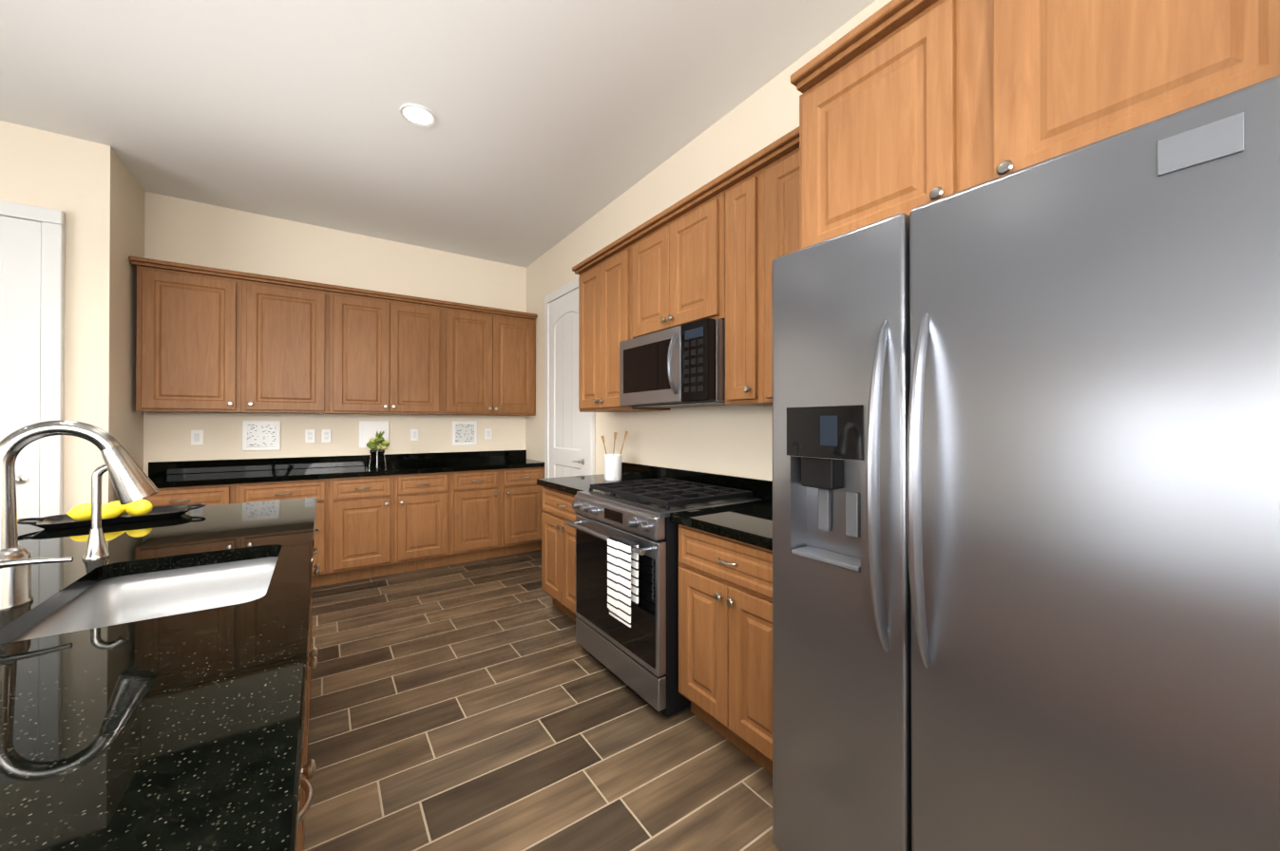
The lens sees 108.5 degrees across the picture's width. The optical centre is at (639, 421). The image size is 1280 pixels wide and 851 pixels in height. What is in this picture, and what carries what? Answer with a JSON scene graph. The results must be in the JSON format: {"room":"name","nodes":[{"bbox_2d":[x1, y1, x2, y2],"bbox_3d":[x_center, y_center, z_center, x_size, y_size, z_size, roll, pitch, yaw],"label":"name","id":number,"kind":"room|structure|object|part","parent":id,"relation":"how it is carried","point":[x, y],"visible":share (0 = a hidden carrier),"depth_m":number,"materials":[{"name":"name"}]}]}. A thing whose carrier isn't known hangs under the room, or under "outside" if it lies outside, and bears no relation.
{"room":"kitchen","nodes":[
{"label":"kitchen","id":0,"kind":"room"},
{"bbox_2d":[0,120,115,515],"bbox_3d":[-5.027,-0.228,1.875,3.900,3.090,0.100,0,0,-35],"label":"wall","id":1,"kind":"structure","parent":0,"point":[73,180],"depth_m":2.88,"materials":[{"name":"beige paint"}]},
{"bbox_2d":[0,215,41,519],"bbox_3d":[-3.965,0.058,2.492,0.910,2.515,0.086,0,0,-35],"label":"door","id":2,"kind":"structure","parent":1,"relation":"in","point":[20,310],"depth_m":2.72,"materials":[{"name":"white paint"}]},
{"bbox_2d":[0,200,64,517],"bbox_3d":[-3.977,0.016,2.509,1.080,2.609,0.044,0,0,-35],"label":"door frame","id":3,"kind":"structure","parent":1,"relation":"attached to","point":[52,342],"depth_m":2.78,"materials":[{"name":"white paint"}]},
{"bbox_2d":[114,153,144,501],"bbox_3d":[-3.663,-0.221,3.243,0.100,3.090,0.600,0,0,-35],"label":"wall","id":4,"kind":"structure","parent":0,"point":[128,428],"depth_m":3.22,"materials":[{"name":"beige paint"}]},
{"bbox_2d":[143,191,525,476],"bbox_3d":[-2.575,-0.215,4.421,3.230,3.090,0.100,0,0,-35],"label":"wall","id":5,"kind":"structure","parent":0,"point":[177,230],"depth_m":4.12,"materials":[{"name":"beige paint"}]},
{"bbox_2d":[132,259,242,413],"bbox_3d":[-3.439,-0.604,3.562,0.570,1.060,0.329,0,0,-35],"label":"upper cabinet","id":6,"kind":"object","parent":5,"relation":"attached to","point":[208,339],"depth_m":3.42,"materials":[{"name":"brown wood"}]},
{"bbox_2d":[191,430,203,445],"bbox_3d":[-3.542,0.127,3.682,0.072,0.120,0.009,0,0,-35],"label":"electrical outlet plate","id":7,"kind":"object","parent":5,"relation":"attached to","point":[197,437],"visible":1,"depth_m":3.68,"materials":[{"name":"white plastic"}]},
{"bbox_2d":[242,420,280,451],"bbox_3d":[-3.212,0.118,3.907,0.250,0.250,0.014,0,0,-35],"label":"frame","id":8,"kind":"object","parent":5,"relation":"attached to","point":[260,435],"visible":1,"depth_m":3.90,"materials":[{"name":"white"}]},
{"bbox_2d":[242,274,329,414],"bbox_3d":[-2.970,-0.602,3.887,0.570,1.060,0.329,0,0,-35],"label":"upper cabinet","id":9,"kind":"object","parent":5,"relation":"attached to","point":[286,325],"depth_m":3.75,"materials":[{"name":"brown wood"}]},
{"bbox_2d":[305,429,315,442],"bbox_3d":[-2.938,0.129,4.100,0.072,0.120,0.008,0,0,-35],"label":"electrical outlet plate","id":10,"kind":"object","parent":5,"relation":"attached to","point":[310,435],"visible":1,"depth_m":4.10,"materials":[{"name":"white plastic"}]},
{"bbox_2d":[321,429,331,442],"bbox_3d":[-2.839,0.129,4.168,0.072,0.120,0.008,0,0,-35],"label":"electrical outlet plate","id":11,"kind":"object","parent":5,"relation":"attached to","point":[326,435],"visible":1,"depth_m":4.17,"materials":[{"name":"white plastic"}]},
{"bbox_2d":[358,420,388,447],"bbox_3d":[-2.529,0.120,4.379,0.250,0.250,0.014,0,0,-35],"label":"frame","id":12,"kind":"object","parent":5,"relation":"attached to","point":[368,430],"visible":0.83,"depth_m":4.36,"materials":[{"name":"white"}]},
{"bbox_2d":[329,286,443,415],"bbox_3d":[-2.361,-0.600,4.307,0.910,1.060,0.329,0,0,-35],"label":"upper cabinet","id":13,"kind":"object","parent":5,"relation":"attached to","point":[387,351],"depth_m":4.15,"materials":[{"name":"brown wood"}]},
{"bbox_2d":[410,428,418,440],"bbox_3d":[-2.242,0.131,4.580,0.072,0.120,0.009,0,0,-35],"label":"electrical outlet plate","id":14,"kind":"object","parent":5,"relation":"attached to","point":[413,434],"visible":1,"depth_m":4.58,"materials":[{"name":"white plastic"}]},
{"bbox_2d":[452,421,477,445],"bbox_3d":[-1.846,0.122,4.851,0.250,0.250,0.014,0,0,-35],"label":"frame","id":15,"kind":"object","parent":5,"relation":"attached to","point":[464,433],"visible":1,"depth_m":4.84,"materials":[{"name":"white"}]},
{"bbox_2d":[484,428,491,439],"bbox_3d":[-1.644,0.133,4.994,0.072,0.120,0.009,0,0,-35],"label":"electrical outlet plate","id":16,"kind":"object","parent":5,"relation":"attached to","point":[487,433],"visible":1,"depth_m":4.99,"materials":[{"name":"white plastic"}]},
{"bbox_2d":[443,301,536,416],"bbox_3d":[-1.598,-0.598,4.835,0.946,1.060,0.329,0,0,-35],"label":"upper cabinet","id":17,"kind":"object","parent":5,"relation":"attached to","point":[489,354],"depth_m":4.68,"materials":[{"name":"brown wood"}]},
{"bbox_2d":[0,0,875,267],"bbox_3d":[-1.648,-1.824,-0.340,7.130,0.080,9.000,0,0,-35],"label":"ceiling","id":18,"kind":"structure","parent":0,"point":[557,122],"depth_m":2.49,"materials":[{"name":"paint"}]},
{"bbox_2d":[400,103,435,127],"bbox_3d":[-1.278,-1.763,2.651,0.184,0.012,0.184,0,0,-35],"label":"recessed light","id":19,"kind":"object","parent":18,"relation":"in","point":[418,114],"visible":0.98,"depth_m":2.65,"materials":[{"name":"white paint"}]},
{"bbox_2d":[303,550,781,850],"bbox_3d":[-1.648,1.336,-0.356,7.130,0.060,9.000,0,0,-35],"label":"floor","id":20,"kind":"structure","parent":0,"point":[491,704],"depth_m":1.90,"materials":[{"name":"brown tile"}]},
{"bbox_2d":[141,478,331,588],"bbox_3d":[-3.122,0.889,3.598,1.140,0.876,0.619,0,0,-35],"label":"base cabinet","id":21,"kind":"object","parent":20,"relation":"on","point":[319,488],"depth_m":3.49,"materials":[{"name":"brown wood"}]},
{"bbox_2d":[296,529,319,850],"bbox_3d":[-0.992,0.871,0.264,1.312,0.875,4.390,0,0,-35],"label":"kitchen island","id":22,"kind":"object","parent":20,"relation":"on","point":[308,770],"visible":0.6,"depth_m":1.27,"materials":[{"name":"brown wood"}]},
{"bbox_2d":[0,497,317,850],"bbox_3d":[-1.120,0.413,0.177,1.600,0.040,4.470,0,0,-35],"label":"island countertop","id":23,"kind":"structure","parent":22,"relation":"on","point":[181,733],"depth_m":0.65,"materials":[{"name":"stone"}]},
{"bbox_2d":[0,420,159,610],"bbox_3d":[-1.293,0.197,1.043,0.284,0.401,0.107,0,0,-35],"label":"faucet","id":24,"kind":"object","parent":23,"relation":"on","point":[131,481],"visible":1,"depth_m":1.01,"materials":[{"name":"silver metal"}]},
{"bbox_2d":[82,464,109,559],"bbox_3d":[-1.584,0.261,1.365,0.088,0.275,0.052,0,0,-35],"label":"soap dispenser","id":25,"kind":"object","parent":23,"relation":"on","point":[96,546],"visible":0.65,"depth_m":1.35,"materials":[{"name":"silver metal"}]},
{"bbox_2d":[17,499,206,530],"bbox_3d":[-2.128,0.362,1.882,0.515,0.078,0.258,0,0,-43],"label":"tray","id":26,"kind":"object","parent":23,"relation":"on","point":[112,513],"visible":0.94,"depth_m":1.83,"materials":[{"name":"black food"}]},
{"bbox_2d":[12,556,278,642],"bbox_3d":[-1.179,0.547,1.155,0.452,0.216,0.661,0,0,-35],"label":"sink bowl","id":27,"kind":"object","parent":23,"relation":"in","point":[121,600],"visible":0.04,"depth_m":1.36,"materials":[{"name":"silver metal"}]},
{"bbox_2d":[331,472,453,584],"bbox_3d":[-2.275,0.892,4.183,0.920,0.876,0.619,0,0,-35],"label":"base cabinet","id":28,"kind":"object","parent":20,"relation":"on","point":[371,526],"depth_m":3.94,"materials":[{"name":"brown wood"}]},
{"bbox_2d":[453,466,544,564],"bbox_3d":[-1.511,0.894,4.711,0.936,0.876,0.619,0,0,-35],"label":"base cabinet","id":29,"kind":"object","parent":20,"relation":"on","point":[497,512],"depth_m":4.45,"materials":[{"name":"brown wood"}]},
{"bbox_2d":[147,450,544,488],"bbox_3d":[-2.351,0.384,4.118,2.997,0.140,0.643,0,0,-35],"label":"countertop","id":30,"kind":"structure","parent":29,"relation":"on","point":[182,473],"depth_m":3.96,"materials":[{"name":"stone"}]},
{"bbox_2d":[366,431,389,468],"bbox_3d":[-2.337,0.247,4.115,0.181,0.327,0.150,0,0,-35],"label":"plant pot","id":31,"kind":"object","parent":30,"relation":"on","point":[376,450],"visible":1,"depth_m":4.09,"materials":[{"name":"green plant"}]},
{"bbox_2d":[541,486,576,621],"bbox_3d":[-0.255,0.886,3.176,0.619,0.876,0.719,0,0,-35],"label":"base cabinet","id":32,"kind":"object","parent":20,"relation":"on","point":[558,538],"depth_m":3.04,"materials":[{"name":"brown wood"}]},
{"bbox_2d":[536,461,772,550],"bbox_3d":[0.148,0.376,2.574,0.643,0.140,2.190,0,0,-35],"label":"countertop","id":33,"kind":"structure","parent":32,"relation":"on","point":[750,523],"depth_m":2.26,"materials":[{"name":"stone"}]},
{"bbox_2d":[600,431,628,480],"bbox_3d":[-0.183,0.237,3.252,0.193,0.344,0.124,0,0,-35],"label":"utensil crock","id":34,"kind":"object","parent":33,"relation":"on","point":[613,467],"visible":1,"depth_m":3.20,"materials":[{"name":"white ceramic"}]},
{"bbox_2d":[565,477,762,716],"bbox_3d":[0.101,0.841,2.496,0.752,0.958,0.792,0,0,-35],"label":"range","id":35,"kind":"object","parent":20,"relation":"on","point":[640,657],"visible":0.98,"depth_m":2.20,"materials":[{"name":"silver metal"}]},
{"bbox_2d":[607,535,638,628],"bbox_3d":[-0.081,0.725,2.113,0.054,0.366,0.186,0,0,-35],"label":"hanging towel","id":36,"kind":"object","parent":35,"relation":"hanging from","point":[622,576],"visible":1,"depth_m":2.08,"materials":[{"name":"white fabric"}]},
{"bbox_2d":[678,524,772,774],"bbox_3d":[0.593,0.880,1.950,0.619,0.876,0.653,0,0,-35],"label":"base cabinet","id":37,"kind":"object","parent":20,"relation":"on","point":[725,637],"depth_m":1.78,"materials":[{"name":"brown wood"}]},
{"bbox_2d":[525,0,891,480],"bbox_3d":[1.243,-0.229,1.651,0.100,3.090,8.800,0,0,-35],"label":"wall","id":38,"kind":"structure","parent":0,"point":[730,440],"depth_m":2.95,"materials":[{"name":"beige paint"}]},
{"bbox_2d":[549,287,586,477],"bbox_3d":[-0.692,0.067,4.281,0.086,2.515,0.810,0,0,-35],"label":"pantry door","id":39,"kind":"structure","parent":38,"relation":"in","point":[567,438],"depth_m":4.32,"materials":[{"name":"white paint"}]},
{"bbox_2d":[544,277,594,478],"bbox_3d":[-0.674,0.025,4.293,0.044,2.609,0.980,0,0,-35],"label":"door frame","id":40,"kind":"structure","parent":38,"relation":"attached to","point":[567,288],"depth_m":4.62,"materials":[{"name":"white paint"}]},
{"bbox_2d":[575,236,670,412],"bbox_3d":[-0.135,-0.606,3.266,0.329,1.060,0.718,0,0,-35],"label":"upper cabinet","id":41,"kind":"object","parent":38,"relation":"attached to","point":[603,281],"depth_m":3.15,"materials":[{"name":"brown wood"}]},
{"bbox_2d":[629,179,720,339],"bbox_3d":[0.297,-0.820,2.641,0.329,0.638,0.796,0,0,-35],"label":"upper cabinet","id":42,"kind":"object","parent":38,"relation":"attached to","point":[715,248],"depth_m":2.49,"materials":[{"name":"brown wood"}]},
{"bbox_2d":[619,318,728,407],"bbox_3d":[0.242,-0.293,2.600,0.464,0.402,0.792,0,0,-35],"label":"microwave","id":43,"kind":"object","parent":42,"relation":"attached to","point":[682,366],"visible":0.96,"depth_m":2.36,"materials":[{"name":"silver metal"}]},
{"bbox_2d":[720,160,754,405],"bbox_3d":[0.594,-0.611,2.211,0.329,1.060,0.238,0,0,-35],"label":"upper cabinet","id":44,"kind":"object","parent":38,"relation":"attached to","point":[737,189],"depth_m":2.13,"materials":[{"name":"brown wood"}]},
{"bbox_2d":[754,133,799,406],"bbox_3d":[0.765,-0.612,1.964,0.329,1.060,0.364,0,0,-35],"label":"upper cabinet","id":45,"kind":"object","parent":38,"relation":"attached to","point":[776,173],"depth_m":1.98,"materials":[{"name":"brown wood"}]},
{"bbox_2d":[790,0,1279,249],"bbox_3d":[1.052,-0.851,1.303,0.610,0.650,1.040,0,0,-35],"label":"upper cabinet","id":46,"kind":"object","parent":38,"relation":"attached to","point":[907,106],"visible":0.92,"depth_m":1.14,"materials":[{"name":"brown wood"}]},
{"bbox_3d":[0.991,0.405,1.230,0.730,1.817,0.923,0,0,-35],"label":"fridge","id":47,"kind":"object","parent":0,"visible":0},
{"bbox_2d":[786,404,863,572],"bbox_3d":[0.521,0.169,1.259,0.080,0.419,0.230,0,0,-35],"label":"water dispenser","id":48,"kind":"object","parent":47,"relation":"attached to","point":[833,432],"visible":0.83,"depth_m":1.25,"materials":[{"name":"black plastic"}]},
{"bbox_2d":[772,75,1279,850],"bbox_3d":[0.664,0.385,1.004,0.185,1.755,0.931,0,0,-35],"label":"refrigerator","id":49,"kind":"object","parent":47,"relation":"attached to","point":[1101,487],"depth_m":0.85,"materials":[{"name":"silver metal"}]},
{"bbox_3d":[0.584,0.153,1.041,0.096,0.790,0.114,0,0,-35],"label":"fridge handle","id":50,"kind":"part","parent":49,"relation":"part of","materials":[{"name":"silver metal"}]}
]}

